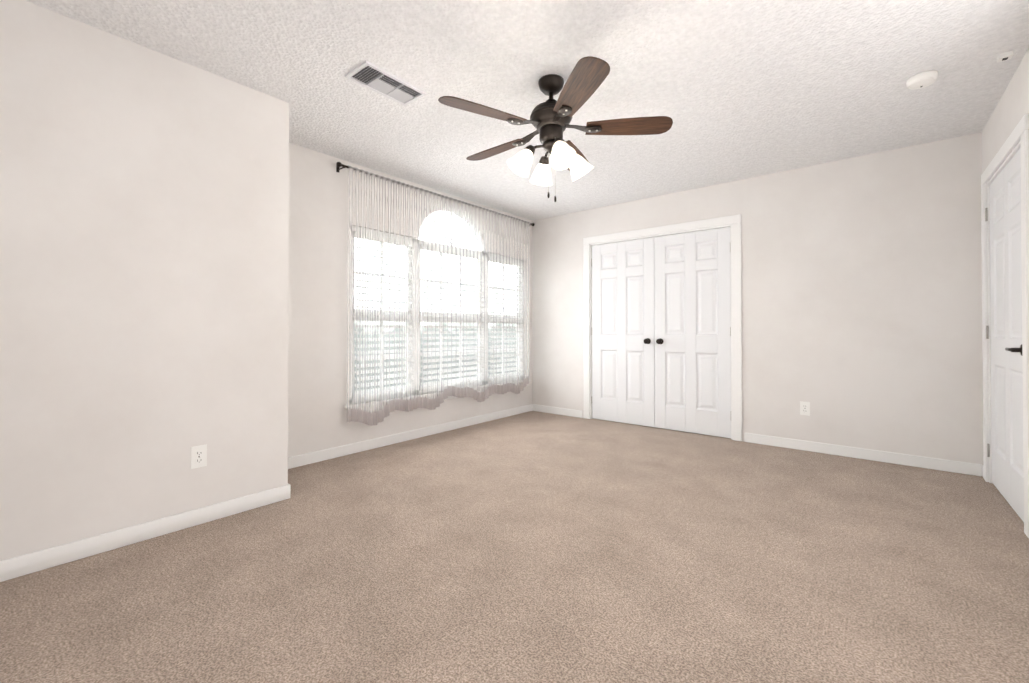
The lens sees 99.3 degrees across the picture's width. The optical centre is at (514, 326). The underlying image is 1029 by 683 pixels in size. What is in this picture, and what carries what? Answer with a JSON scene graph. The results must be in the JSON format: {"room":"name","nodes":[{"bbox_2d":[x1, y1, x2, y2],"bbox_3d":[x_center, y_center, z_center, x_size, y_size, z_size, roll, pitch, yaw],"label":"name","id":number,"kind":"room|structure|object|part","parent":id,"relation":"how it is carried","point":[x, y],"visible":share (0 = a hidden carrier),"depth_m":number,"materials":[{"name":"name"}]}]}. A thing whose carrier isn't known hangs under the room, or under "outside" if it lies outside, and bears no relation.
{"room":"empty bedroom","nodes":[
{"label":"empty bedroom","id":0,"kind":"room"},
{"bbox_2d":[0,0,288,560],"bbox_3d":[-2.292,-0.166,2.184,0.740,2.440,1.930,0,-1,39],"label":"wall bump-out","id":1,"kind":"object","parent":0,"point":[144,238],"visible":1,"depth_m":2.12,"materials":[{"name":"paint"}]},
{"bbox_2d":[0,484,290,581],"bbox_3d":[-1.948,1.010,2.000,0.013,0.085,1.793,0,-1,39],"label":"baseboard","id":2,"kind":"structure","parent":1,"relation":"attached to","point":[22,565],"depth_m":2.11,"materials":[{"name":"white wood"}]},
{"bbox_2d":[191,444,206,468],"bbox_3d":[-1.683,0.696,2.333,0.008,0.115,0.070,0,-1,39],"label":"outlet","id":3,"kind":"object","parent":1,"relation":"attached to","point":[198,456],"visible":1,"depth_m":2.33,"materials":[{"name":"white plastic"}]},
{"bbox_2d":[288,143,531,456],"bbox_3d":[-0.839,-0.148,4.432,0.150,2.440,3.490,0,-1,39],"label":"wall","id":4,"kind":"structure","parent":0,"point":[318,306],"depth_m":3.54,"materials":[{"name":"paint"}]},
{"bbox_2d":[288,404,532,468],"bbox_3d":[-0.807,1.029,4.332,0.013,0.085,3.290,0,-1,39],"label":"baseboard","id":5,"kind":"structure","parent":4,"relation":"attached to","point":[318,456],"depth_m":3.98,"materials":[{"name":"white wood"}]},
{"bbox_2d":[336,162,534,225],"bbox_3d":[-0.613,-1.282,4.508,0.115,0.060,2.620,0,-1,39],"label":"curtain rod","id":6,"kind":"object","parent":4,"relation":"attached to","point":[339,165],"visible":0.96,"depth_m":3.99,"materials":[{"name":"brown metal"}]},
{"bbox_2d":[347,165,529,425],"bbox_3d":[-0.582,-0.224,4.478,0.046,2.150,2.435,0,-1,39],"label":"sheer curtain","id":7,"kind":"object","parent":6,"relation":"hanging from","point":[366,416],"visible":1,"depth_m":4.24,"materials":[{"name":"white fabric"}]},
{"bbox_2d":[349,207,522,403],"bbox_3d":[-0.673,-0.291,4.628,0.070,1.910,2.400,0,-1,39],"label":"window unit","id":8,"kind":"structure","parent":4,"relation":"in","point":[415,302],"depth_m":4.34,"materials":[{"name":"white"}]},
{"bbox_2d":[353,231,414,397],"bbox_3d":[-1.156,-0.098,3.929,0.057,1.412,0.610,0,-1,39],"label":"window blind","id":9,"kind":"object","parent":8,"relation":"attached to","point":[400,241],"depth_m":3.89,"materials":[{"name":"white plastic"}]},
{"bbox_2d":[420,244,485,388],"bbox_3d":[-0.622,-0.093,4.584,0.057,1.412,0.880,0,-1,39],"label":"window blind","id":10,"kind":"object","parent":8,"relation":"attached to","point":[468,254],"depth_m":4.54,"materials":[{"name":"white plastic"}]},
{"bbox_2d":[488,257,523,379],"bbox_3d":[-0.088,-0.087,5.239,0.057,1.412,0.610,0,-1,39],"label":"window blind","id":11,"kind":"object","parent":8,"relation":"attached to","point":[511,264],"depth_m":5.22,"materials":[{"name":"white plastic"}]},
{"bbox_2d":[345,380,529,411],"bbox_3d":[-0.619,0.706,4.575,0.070,0.085,2.480,0,-1,39],"label":"window sill","id":12,"kind":"structure","parent":4,"relation":"attached to","point":[363,405],"depth_m":3.99,"materials":[{"name":"white"}]},
{"bbox_2d":[0,411,1028,682],"bbox_3d":[0.171,1.106,2.385,4.290,0.100,5.370,0,-1,39],"label":"floor","id":13,"kind":"structure","parent":0,"point":[536,547],"depth_m":1.83,"materials":[{"name":"carpet"}]},
{"bbox_2d":[26,0,1028,220],"bbox_3d":[0.171,-1.434,2.405,4.290,0.100,5.370,0,-1,39],"label":"ceiling","id":14,"kind":"structure","parent":0,"point":[735,90],"depth_m":2.38,"materials":[{"name":"white paint"}]},
{"bbox_2d":[345,60,426,105],"bbox_3d":[-0.727,-1.377,2.498,0.210,0.012,0.400,0,-1,39],"label":"ceiling vent","id":15,"kind":"object","parent":14,"relation":"in","point":[372,77],"visible":1,"depth_m":2.48,"materials":[{"name":"white metal"}]},
{"bbox_2d":[438,56,672,201],"bbox_3d":[0.173,-1.032,2.505,1.232,0.702,1.275,0,-1,39],"label":"ceiling fan","id":16,"kind":"object","parent":14,"relation":"hanging from","point":[550,119],"visible":1,"depth_m":2.39,"materials":[{"name":"brown wood"}]},
{"label":"blade","id":17,"kind":"part","parent":16,"relation":"part of","materials":[{"name":"brown wood"}]},
{"label":"blade","id":18,"kind":"part","parent":16,"relation":"part of","materials":[{"name":"brown wood"}]},
{"bbox_3d":[0.193,-1.032,2.483,0.528,0.702,0.542,0,-1,39],"label":"motor","id":19,"kind":"part","parent":16,"relation":"part of","materials":[{"name":"brown metal"}]},
{"bbox_3d":[0.376,-1.105,2.865,0.148,0.006,0.470,-13,-6,23],"label":"blade","id":20,"kind":"part","parent":16,"relation":"part of","materials":[{"name":"brown wood"}]},
{"bbox_3d":[0.302,-1.112,2.051,0.148,0.006,0.470,12,-3,-12],"label":"blade","id":21,"kind":"part","parent":16,"relation":"part of","materials":[{"name":"brown wood"}]},
{"bbox_3d":[0.635,-1.109,2.431,0.470,0.006,0.148,0,-12,5],"label":"blade","id":22,"kind":"part","parent":16,"relation":"part of","materials":[{"name":"brown wood"}]},
{"bbox_2d":[906,70,937,89],"bbox_3d":[2.265,-1.363,2.432,0.132,0.042,0.132,0,-1,39],"label":"smoke detector","id":23,"kind":"object","parent":14,"relation":"attached to","point":[921,80],"visible":0.98,"depth_m":2.40,"materials":[{"name":"white plastic"}]},
{"bbox_2d":[997,50,1012,61],"bbox_3d":[2.499,-1.372,2.228,0.050,0.026,0.050,0,-1,39],"label":"ceiling sensor","id":24,"kind":"object","parent":14,"relation":"attached to","point":[1008,55],"visible":1,"depth_m":2.22,"materials":[{"name":"white plastic"}]},
{"bbox_2d":[532,132,982,464],"bbox_3d":[1.821,-0.148,4.417,4.290,2.440,0.150,0,-1,39],"label":"wall","id":25,"kind":"structure","parent":0,"point":[861,280],"depth_m":3.59,"materials":[{"name":"paint"}]},
{"bbox_2d":[533,404,582,417],"bbox_3d":[0.516,1.037,5.368,0.727,0.085,0.013,0,-1,39],"label":"baseboard","id":26,"kind":"structure","parent":25,"relation":"attached to","point":[560,411],"depth_m":5.34,"materials":[{"name":"white wood"}]},
{"bbox_2d":[592,237,654,426],"bbox_3d":[1.198,0.064,4.865,0.740,2.008,0.035,0,-1,39],"label":"closet door leaf","id":27,"kind":"structure","parent":25,"relation":"in","point":[623,372],"depth_m":4.83,"materials":[{"name":"white wood"}]},
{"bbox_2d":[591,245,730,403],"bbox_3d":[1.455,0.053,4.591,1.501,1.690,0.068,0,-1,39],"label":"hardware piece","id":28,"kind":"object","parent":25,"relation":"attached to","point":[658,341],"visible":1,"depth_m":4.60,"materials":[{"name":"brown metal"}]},
{"bbox_2d":[583,214,741,440],"bbox_3d":[1.510,0.017,4.660,1.680,2.115,0.166,0,-1,39],"label":"trim","id":29,"kind":"structure","parent":25,"relation":"attached to","point":[733,222],"depth_m":4.26,"materials":[{"name":"white wood"}]},
{"bbox_2d":[654,227,730,437],"bbox_3d":[1.774,0.060,4.395,0.740,2.008,0.035,0,-1,39],"label":"closet door leaf","id":30,"kind":"structure","parent":25,"relation":"in","point":[692,304],"depth_m":4.36,"materials":[{"name":"white wood"}]},
{"bbox_2d":[800,401,809,415],"bbox_3d":[2.496,0.707,3.758,0.070,0.115,0.008,0,-1,39],"label":"outlet","id":31,"kind":"object","parent":25,"relation":"attached to","point":[804,408],"visible":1,"depth_m":3.76,"materials":[{"name":"white plastic"}]},
{"bbox_2d":[744,433,981,475],"bbox_3d":[2.718,1.023,3.571,1.517,0.085,0.013,0,-1,39],"label":"baseboard","id":32,"kind":"structure","parent":25,"relation":"attached to","point":[968,468],"depth_m":3.47,"materials":[{"name":"white wood"}]},
{"bbox_2d":[982,48,1028,425],"bbox_3d":[1.775,-0.174,1.087,0.150,2.440,5.370,0,-1,39],"label":"wall","id":33,"kind":"structure","parent":0,"point":[1011,110],"depth_m":2.52,"materials":[{"name":"paint"}]},
{"bbox_2d":[985,147,1023,521],"bbox_3d":[2.921,0.046,2.607,0.088,2.008,0.932,0,-1,39],"label":"door leaf","id":34,"kind":"structure","parent":33,"relation":"in","point":[1006,332],"depth_m":2.59,"materials":[{"name":"white wood"}]},
{"bbox_3d":[2.918,0.038,2.631,0.054,1.690,0.900,0,-1,39],"label":"entry hardware","id":35,"kind":"part","parent":34,"relation":"part of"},
{"bbox_2d":[981,114,1028,537],"bbox_3d":[2.970,0.000,2.562,0.166,2.115,1.120,0,-1,39],"label":"door frame","id":36,"kind":"structure","parent":33,"relation":"attached to","point":[1020,133],"depth_m":2.39,"materials":[{"name":"white wood"}]},
{"label":"outside","id":37,"kind":"structure","parent":0,"visible":0},
{"bbox_2d":[354,211,515,393],"bbox_3d":[-2.909,-0.209,6.799,0.050,4.600,13.000,0,-1,39],"label":"window","id":38,"kind":"structure","parent":37,"point":[423,283],"depth_m":8.41,"materials":[{"name":"glass"}]}
]}

